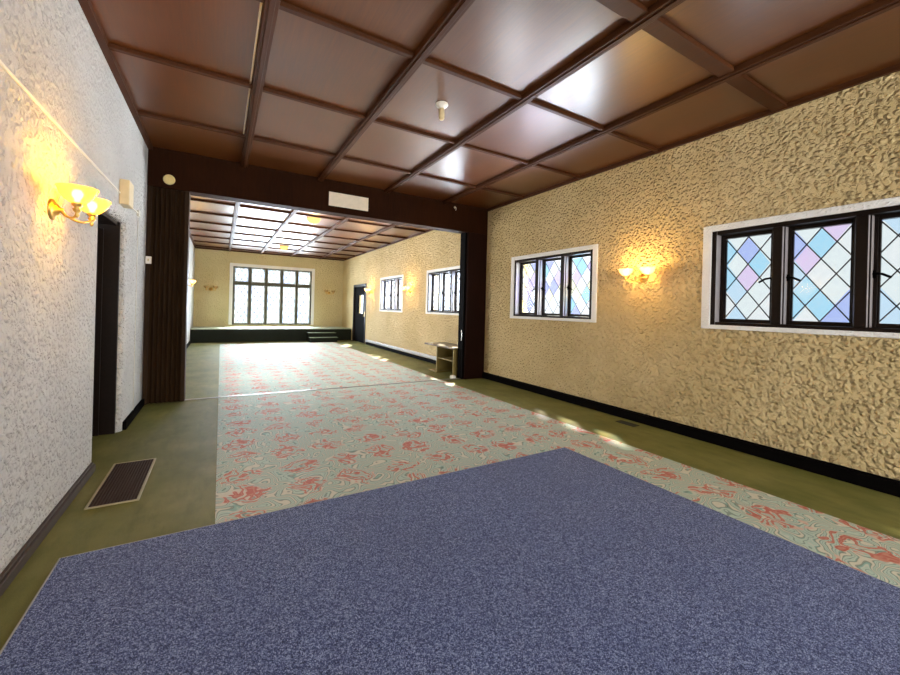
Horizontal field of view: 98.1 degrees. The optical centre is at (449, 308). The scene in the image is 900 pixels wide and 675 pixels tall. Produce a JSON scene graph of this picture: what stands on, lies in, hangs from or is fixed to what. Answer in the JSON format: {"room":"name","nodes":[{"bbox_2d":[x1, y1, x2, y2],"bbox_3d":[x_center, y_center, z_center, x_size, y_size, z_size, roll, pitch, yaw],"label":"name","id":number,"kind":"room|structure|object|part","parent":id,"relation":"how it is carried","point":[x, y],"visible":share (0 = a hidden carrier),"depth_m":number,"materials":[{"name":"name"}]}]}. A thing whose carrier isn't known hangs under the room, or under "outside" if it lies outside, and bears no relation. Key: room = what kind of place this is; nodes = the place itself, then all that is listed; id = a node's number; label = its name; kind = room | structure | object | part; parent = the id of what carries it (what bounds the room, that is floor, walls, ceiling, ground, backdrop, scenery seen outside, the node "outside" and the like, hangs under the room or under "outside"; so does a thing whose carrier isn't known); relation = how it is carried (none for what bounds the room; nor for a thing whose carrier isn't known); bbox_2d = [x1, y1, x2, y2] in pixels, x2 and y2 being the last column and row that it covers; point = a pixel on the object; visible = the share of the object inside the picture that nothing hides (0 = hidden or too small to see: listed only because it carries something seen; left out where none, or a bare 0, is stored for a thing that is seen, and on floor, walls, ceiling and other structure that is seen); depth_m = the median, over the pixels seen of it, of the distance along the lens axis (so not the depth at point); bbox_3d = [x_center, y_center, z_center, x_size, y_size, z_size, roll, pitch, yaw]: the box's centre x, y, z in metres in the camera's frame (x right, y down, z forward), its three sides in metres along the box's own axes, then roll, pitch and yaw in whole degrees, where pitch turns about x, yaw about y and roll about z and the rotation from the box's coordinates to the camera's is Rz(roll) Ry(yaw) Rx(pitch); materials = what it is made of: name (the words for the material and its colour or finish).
{"room":"function hall","nodes":[
{"label":"function hall","id":0,"kind":"room"},
{"bbox_2d":[0,0,194,573],"bbox_3d":[-4.093,-0.423,5.065,0.300,3.230,20.290,2,0,-30],"label":"wall","id":1,"kind":"structure","parent":0,"point":[48,267],"depth_m":2.22,"materials":[{"name":"white paint"}]},
{"bbox_2d":[0,462,95,596],"bbox_3d":[-0.858,1.245,-0.189,0.030,0.066,7.310,2,0,-30],"label":"baseboard","id":2,"kind":"structure","parent":1,"relation":"attached to","point":[17,563],"depth_m":2.08,"materials":[{"name":"brown wood"}]},
{"bbox_2d":[0,60,120,192],"bbox_3d":[-0.981,-1.005,0.104,0.012,0.014,8.000,2,0,-30],"label":"conduit","id":3,"kind":"object","parent":1,"relation":"attached to","point":[2,64],"visible":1,"depth_m":2.08,"materials":[{"name":"beige plastic"}]},
{"bbox_2d":[47,189,97,225],"bbox_3d":[-2.110,-0.575,2.220,0.228,0.168,0.456,2,0,-30],"label":"wall lamp","id":4,"kind":"object","parent":1,"relation":"attached to","point":[53,209],"visible":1,"depth_m":2.15,"materials":[{"name":"gold metal"}]},
{"bbox_3d":[-2.096,-0.526,2.153,0.184,0.057,0.028,2,0,23],"label":"arm","id":5,"kind":"part","parent":4,"relation":"part of","materials":[{"name":"gold metal"}]},
{"bbox_3d":[-2.016,-0.612,2.112,0.048,0.068,0.048,2,0,-30],"label":"bulb","id":6,"kind":"part","parent":4,"relation":"part of","materials":[{"name":"glass"}]},
{"bbox_3d":[-2.162,-0.528,2.265,0.028,0.057,0.184,2,0,7],"label":"arm","id":7,"kind":"part","parent":4,"relation":"part of","materials":[{"name":"gold metal"}]},
{"bbox_3d":[-2.158,-0.616,2.353,0.048,0.068,0.048,2,0,-30],"label":"bulb","id":8,"kind":"part","parent":4,"relation":"part of","materials":[{"name":"white glass"}]},
{"bbox_2d":[92,207,120,435],"bbox_3d":[-3.104,0.188,3.353,0.218,2.060,0.980,2,0,-30],"label":"door","id":9,"kind":"structure","parent":1,"relation":"in","point":[109,230],"depth_m":3.76,"materials":[{"name":"brown wood"}]},
{"bbox_2d":[119,179,133,208],"bbox_3d":[-3.047,-1.076,3.685,0.075,0.230,0.270,2,0,-30],"label":"junction box","id":10,"kind":"object","parent":1,"relation":"attached to","point":[126,197],"visible":0.99,"depth_m":3.58,"materials":[{"name":"beige plastic"}]},
{"bbox_2d":[122,399,143,429],"bbox_3d":[-3.541,1.164,4.381,0.030,0.085,1.090,2,0,-30],"label":"baseboard","id":11,"kind":"structure","parent":1,"relation":"attached to","point":[139,406],"depth_m":4.24,"materials":[{"name":"black paint"}]},
{"bbox_2d":[133,208,139,408],"bbox_3d":[-3.330,0.017,4.070,0.024,2.210,0.650,2,0,-30],"label":"cable","id":12,"kind":"object","parent":1,"relation":"attached to","point":[137,211],"visible":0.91,"depth_m":4.32,"materials":[{"name":"white plastic"}]},
{"bbox_2d":[235,268,248,281],"bbox_3d":[-7.728,-1.264,14.480,0.448,0.500,0.050,2,0,-30],"label":"window pane","id":13,"kind":"object","parent":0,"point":[235,268],"depth_m":14.47,"materials":[{"name":"glass"}]},
{"bbox_2d":[252,269,264,282],"bbox_3d":[-7.256,-1.252,14.758,0.448,0.500,0.050,2,0,-30],"label":"window pane","id":14,"kind":"object","parent":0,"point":[252,269],"depth_m":14.76,"materials":[{"name":"glass"}]},
{"bbox_2d":[193,248,343,326],"bbox_3d":[-6.786,-0.494,15.074,5.193,3.230,0.300,2,0,-30],"label":"wall","id":15,"kind":"structure","parent":0,"point":[212,267],"depth_m":14.35,"materials":[{"name":"beige paint"}]},
{"bbox_2d":[228,263,314,324],"bbox_3d":[-6.786,-0.524,15.008,2.980,2.250,0.214,2,0,-30],"label":"window","id":16,"kind":"structure","parent":15,"relation":"in","point":[281,284],"depth_m":14.91,"materials":[{"name":"white paint"}]},
{"bbox_2d":[268,270,279,283],"bbox_3d":[-6.783,-1.240,15.035,0.448,0.500,0.050,2,0,-30],"label":"window pane","id":17,"kind":"object","parent":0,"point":[268,270],"depth_m":15.02,"materials":[{"name":"glass"}]},
{"bbox_2d":[283,271,294,283],"bbox_3d":[-6.311,-1.227,15.313,0.448,0.500,0.050,2,0,-30],"label":"window pane","id":18,"kind":"object","parent":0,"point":[283,271],"depth_m":15.29,"materials":[{"name":"glass"}]},
{"bbox_2d":[298,272,309,284],"bbox_3d":[-5.839,-1.215,15.590,0.448,0.500,0.050,2,0,-30],"label":"window pane","id":19,"kind":"object","parent":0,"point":[298,272],"depth_m":15.58,"materials":[{"name":"glass"}]},
{"bbox_2d":[0,340,899,650],"bbox_3d":[-1.771,1.354,6.456,5.793,0.200,20.290,2,0,-30],"label":"floor","id":20,"kind":"structure","parent":0,"point":[178,494],"depth_m":3.17,"materials":[{"name":"green carpet"}]},
{"bbox_2d":[84,458,155,509],"bbox_3d":[-2.341,1.235,2.814,0.270,0.008,0.790,2,0,-30],"label":"floor vent","id":21,"kind":"object","parent":20,"relation":"in","point":[125,482],"visible":1,"depth_m":2.75,"materials":[{"name":"brown metal"}]},
{"bbox_2d":[142,186,190,404],"bbox_3d":[-3.660,-0.164,5.048,0.437,2.731,0.215,2,0,-30],"label":"door","id":22,"kind":"structure","parent":20,"relation":"on","point":[168,211],"depth_m":4.98,"materials":[{"name":"brown wood"}]},
{"bbox_2d":[145,256,151,263],"bbox_3d":[-3.748,-0.609,4.849,0.060,0.090,0.034,2,0,-30],"label":"wall switch","id":23,"kind":"object","parent":22,"relation":"attached to","point":[148,259],"visible":1,"depth_m":4.84,"materials":[{"name":"white plastic"}]},
{"bbox_3d":[-3.490,-0.164,5.144,0.047,2.723,0.210,2,0,-30],"label":"lead post","id":24,"kind":"part","parent":22,"relation":"part of","materials":[{"name":"brown wood"}]},
{"bbox_2d":[147,147,487,234],"bbox_3d":[-1.570,-1.726,6.253,5.193,0.493,0.220,2,0,-30],"label":"beam","id":25,"kind":"structure","parent":22,"relation":"attached to","point":[201,176],"depth_m":5.72,"materials":[{"name":"brown wood"}]},
{"bbox_2d":[163,174,174,184],"bbox_3d":[-3.555,-1.639,4.939,0.128,0.128,0.040,2,0,-30],"label":"fire alarm","id":26,"kind":"object","parent":25,"relation":"attached to","point":[168,179],"visible":1,"depth_m":4.93,"materials":[{"name":"beige plastic"}]},
{"bbox_2d":[329,191,367,210],"bbox_3d":[-1.581,-1.682,6.113,0.620,0.210,0.012,2,0,-30],"label":"air vent","id":27,"kind":"object","parent":25,"relation":"attached to","point":[335,199],"visible":1,"depth_m":6.10,"materials":[{"name":"beige plastic"}]},
{"bbox_2d":[190,327,351,342],"bbox_3d":[-6.392,0.907,14.340,5.189,0.450,1.398,2,0,-30],"label":"stage","id":28,"kind":"object","parent":20,"relation":"on","point":[197,334],"visible":0.98,"depth_m":13.49,"materials":[{"name":"carpet"}]},
{"bbox_2d":[185,378,459,400],"bbox_3d":[-1.651,1.252,6.255,4.313,0.010,0.055,2,0,-30],"label":"trim","id":29,"kind":"structure","parent":20,"relation":"on","point":[451,378],"depth_m":5.95,"materials":[{"name":"metal"}]},
{"bbox_2d":[307,332,337,341],"bbox_3d":[-4.643,1.020,14.193,0.980,0.315,0.620,2,0,-30],"label":"steps","id":30,"kind":"structure","parent":20,"relation":"on","point":[311,336],"depth_m":14.07,"materials":[{"name":"black wood"}]},
{"bbox_2d":[218,342,437,396],"bbox_3d":[-3.700,1.202,9.702,3.505,0.002,7.955,2,0,-30],"label":"patterned carpet","id":31,"kind":"object","parent":20,"relation":"on","point":[244,369],"visible":1,"depth_m":7.97,"materials":[{"name":"carpet"}]},
{"bbox_2d":[424,342,457,376],"bbox_3d":[-0.038,1.017,8.016,0.520,0.565,1.165,2,0,-30],"label":"side table","id":32,"kind":"object","parent":20,"relation":"on","point":[446,353],"visible":0.71,"depth_m":8.04,"materials":[{"name":"brown laminate"}]},
{"bbox_3d":[-0.094,1.015,8.131,0.420,0.505,0.030,2,0,-30],"label":"panel","id":33,"kind":"part","parent":32,"relation":"part of","materials":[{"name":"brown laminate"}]},
{"bbox_2d":[438,356,452,361],"bbox_3d":[0.086,1.008,7.845,0.400,0.020,0.645,2,0,-30],"label":"shelf","id":34,"kind":"object","parent":32,"relation":"attached to","point":[449,358],"depth_m":7.98,"materials":[{"name":"beige laminate"}]},
{"bbox_3d":[0.241,1.039,7.548,0.430,0.535,0.025,2,0,-30],"label":"panel","id":35,"kind":"part","parent":32,"relation":"part of","materials":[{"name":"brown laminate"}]},
{"bbox_2d":[457,232,466,378],"bbox_3d":[0.224,-0.062,7.339,0.044,2.731,0.170,2,0,-30],"label":"door frame","id":36,"kind":"structure","parent":20,"relation":"on","point":[463,248],"depth_m":7.30,"materials":[{"name":"black paint"}]},
{"bbox_2d":[215,380,899,587],"bbox_3d":[0.767,1.320,2.095,3.505,0.002,9.560,2,0,-30],"label":"patterned carpet","id":37,"kind":"object","parent":20,"relation":"on","point":[277,451],"visible":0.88,"depth_m":3.49,"materials":[{"name":"carpet"}]},
{"bbox_2d":[0,447,899,674],"bbox_3d":[0.800,1.314,0.746,3.525,0.010,4.840,2,0,-30],"label":"rug","id":38,"kind":"object","parent":37,"relation":"on","point":[561,561],"visible":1,"depth_m":1.77,"materials":[{"name":"blue carpet"}]},
{"bbox_2d":[615,420,638,426],"bbox_3d":[2.096,1.353,4.615,0.110,0.006,0.240,2,0,-30],"label":"floor vent","id":39,"kind":"object","parent":20,"relation":"in","point":[619,421],"visible":1,"depth_m":4.60,"materials":[{"name":"metal"}]},
{"bbox_2d":[78,0,899,260],"bbox_3d":[-1.681,-2.020,6.456,5.793,0.210,20.290,2,0,-30],"label":"ceiling","id":40,"kind":"structure","parent":0,"point":[541,96],"depth_m":3.29,"materials":[{"name":"brown wood"}]},
{"bbox_3d":[-1.320,-1.943,0.760,0.050,0.045,9.500,2,0,-30],"label":"edge moulding","id":41,"kind":"part","parent":40,"relation":"part of","materials":[{"name":"brown wood"}]},
{"bbox_3d":[-6.360,-2.076,9.344,0.050,0.045,9.970,2,0,-30],"label":"edge moulding","id":42,"kind":"part","parent":40,"relation":"part of","materials":[{"name":"brown wood"}]},
{"bbox_2d":[243,2,261,133],"bbox_3d":[-1.765,-1.971,3.444,0.012,0.012,2.260,2,0,-30],"label":"conduit","id":43,"kind":"object","parent":40,"relation":"attached to","point":[260,6],"visible":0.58,"depth_m":3.02,"materials":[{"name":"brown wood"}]},
{"bbox_3d":[-6.655,-2.084,14.923,5.193,0.045,0.050,2,0,-30],"label":"edge moulding","id":44,"kind":"part","parent":40,"relation":"part of","materials":[{"name":"brown wood"}]},
{"bbox_2d":[279,245,288,249],"bbox_3d":[-5.455,-2.000,12.829,0.320,0.150,0.320,2,0,-30],"label":"ceiling light","id":45,"kind":"object","parent":40,"relation":"attached to","point":[284,247],"visible":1,"depth_m":12.73,"materials":[{"name":"yellow glass"}]},
{"bbox_2d":[306,217,320,224],"bbox_3d":[-3.015,-1.935,8.614,0.320,0.150,0.320,2,0,-30],"label":"ceiling light","id":46,"kind":"object","parent":40,"relation":"attached to","point":[313,220],"visible":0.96,"depth_m":8.52,"materials":[{"name":"yellow glass"}]},
{"bbox_3d":[-1.919,-1.959,11.954,0.030,0.045,9.970,2,0,-30],"label":"edge moulding","id":47,"kind":"part","parent":40,"relation":"part of","materials":[{"name":"brown wood"}]},
{"bbox_2d":[436,101,447,120],"bbox_3d":[-0.078,-1.856,3.679,0.120,0.154,0.119,2,0,-30],"label":"holder","id":48,"kind":"object","parent":40,"relation":"attached to","point":[441,105],"visible":1,"depth_m":3.65,"materials":[{"name":"white plastic"}]},
{"bbox_3d":[-0.078,-1.834,3.679,0.052,0.110,0.052,2,0,-30],"label":"bulb","id":49,"kind":"part","parent":48,"relation":"part of","materials":[{"name":"beige plastic"}]},
{"bbox_3d":[3.122,-1.826,3.370,0.030,0.045,9.500,2,0,-30],"label":"edge moulding","id":50,"kind":"part","parent":40,"relation":"part of","materials":[{"name":"brown wood"}]},
{"bbox_2d":[342,71,899,480],"bbox_3d":[0.642,-0.298,7.847,0.300,3.230,20.290,2,0,-30],"label":"wall","id":51,"kind":"structure","parent":0,"point":[835,399],"depth_m":4.22,"materials":[{"name":"beige paint"}]},
{"bbox_2d":[352,283,365,343],"bbox_3d":[-3.242,0.154,14.318,0.220,2.120,1.470,2,0,-30],"label":"door","id":52,"kind":"structure","parent":51,"relation":"in","point":[358,329],"depth_m":14.41,"materials":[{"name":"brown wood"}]},
{"bbox_2d":[379,274,403,311],"bbox_3d":[-1.705,-0.446,11.697,0.172,1.066,1.820,2,0,-30],"label":"window","id":53,"kind":"structure","parent":51,"relation":"in","point":[385,282],"depth_m":11.87,"materials":[{"name":"white paint"}]},
{"bbox_2d":[365,342,435,363],"bbox_3d":[-1.203,1.224,10.603,0.020,0.090,6.830,2,0,-30],"label":"baseboard","id":54,"kind":"structure","parent":51,"relation":"attached to","point":[366,343],"depth_m":10.68,"materials":[{"name":"black paint"}]},
{"bbox_2d":[365,339,435,359],"bbox_3d":[-1.226,1.131,10.606,0.060,0.095,6.580,2,0,-30],"label":"baseboard heater","id":55,"kind":"object","parent":51,"relation":"attached to","point":[366,340],"visible":0.53,"depth_m":10.63,"materials":[{"name":"metal"}]},
{"bbox_2d":[426,265,459,314],"bbox_3d":[-0.059,-0.402,8.895,0.172,1.066,1.820,2,0,-30],"label":"window","id":56,"kind":"structure","parent":51,"relation":"in","point":[430,279],"depth_m":9.07,"materials":[{"name":"white paint"}]},
{"bbox_2d":[463,232,486,378],"bbox_3d":[0.436,-0.057,7.457,0.439,2.737,0.244,2,0,-30],"label":"trim","id":57,"kind":"structure","parent":51,"relation":"attached to","point":[476,261],"depth_m":7.35,"materials":[{"name":"brown wood"}]},
{"bbox_2d":[510,244,597,322],"bbox_3d":[1.591,-0.359,6.084,0.172,1.066,1.820,2,0,-30],"label":"window","id":58,"kind":"structure","parent":51,"relation":"in","point":[542,264],"depth_m":6.01,"materials":[{"name":"white paint"}]},
{"bbox_3d":[1.348,-0.349,6.573,0.006,0.818,0.398,2,0,-30],"label":"pane","id":59,"kind":"part","parent":58,"relation":"part of","materials":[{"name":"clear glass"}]},
{"bbox_3d":[1.624,-0.342,6.103,0.006,0.818,0.398,2,0,-30],"label":"pane","id":60,"kind":"part","parent":58,"relation":"part of","materials":[{"name":"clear glass"}]},
{"bbox_3d":[1.900,-0.335,5.633,0.006,0.818,0.398,2,0,-30],"label":"pane","id":61,"kind":"part","parent":58,"relation":"part of","materials":[{"name":"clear glass"}]},
{"bbox_2d":[624,268,649,282],"bbox_3d":[2.228,-0.400,4.631,0.228,0.168,0.456,2,0,-30],"label":"wall lamp","id":62,"kind":"object","parent":51,"relation":"attached to","point":[643,277],"visible":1,"depth_m":4.67,"materials":[{"name":"gold metal"}]},
{"bbox_2d":[482,372,899,496],"bbox_3d":[3.036,1.323,3.369,0.035,0.115,9.500,2,0,-30],"label":"baseboard","id":63,"kind":"structure","parent":51,"relation":"attached to","point":[875,482],"depth_m":3.79,"materials":[{"name":"black paint"}]},
{"bbox_2d":[701,196,899,338],"bbox_3d":[3.186,-0.317,3.368,0.172,1.066,1.820,2,0,-30],"label":"window","id":64,"kind":"structure","parent":51,"relation":"in","point":[838,273],"depth_m":3.43,"materials":[{"name":"multicoloured glass"}]},
{"bbox_3d":[2.943,-0.307,3.857,0.006,0.818,0.398,2,0,-30],"label":"pane","id":65,"kind":"part","parent":64,"relation":"part of","materials":[{"name":"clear glass"}]},
{"bbox_3d":[3.219,-0.300,3.387,0.006,0.818,0.398,2,0,-30],"label":"pane","id":66,"kind":"part","parent":64,"relation":"part of","materials":[{"name":"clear glass"}]},
{"bbox_3d":[3.494,-0.293,2.917,0.006,0.818,0.398,2,0,-30],"label":"pane","id":67,"kind":"part","parent":64,"relation":"part of","materials":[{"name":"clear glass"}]}
]}

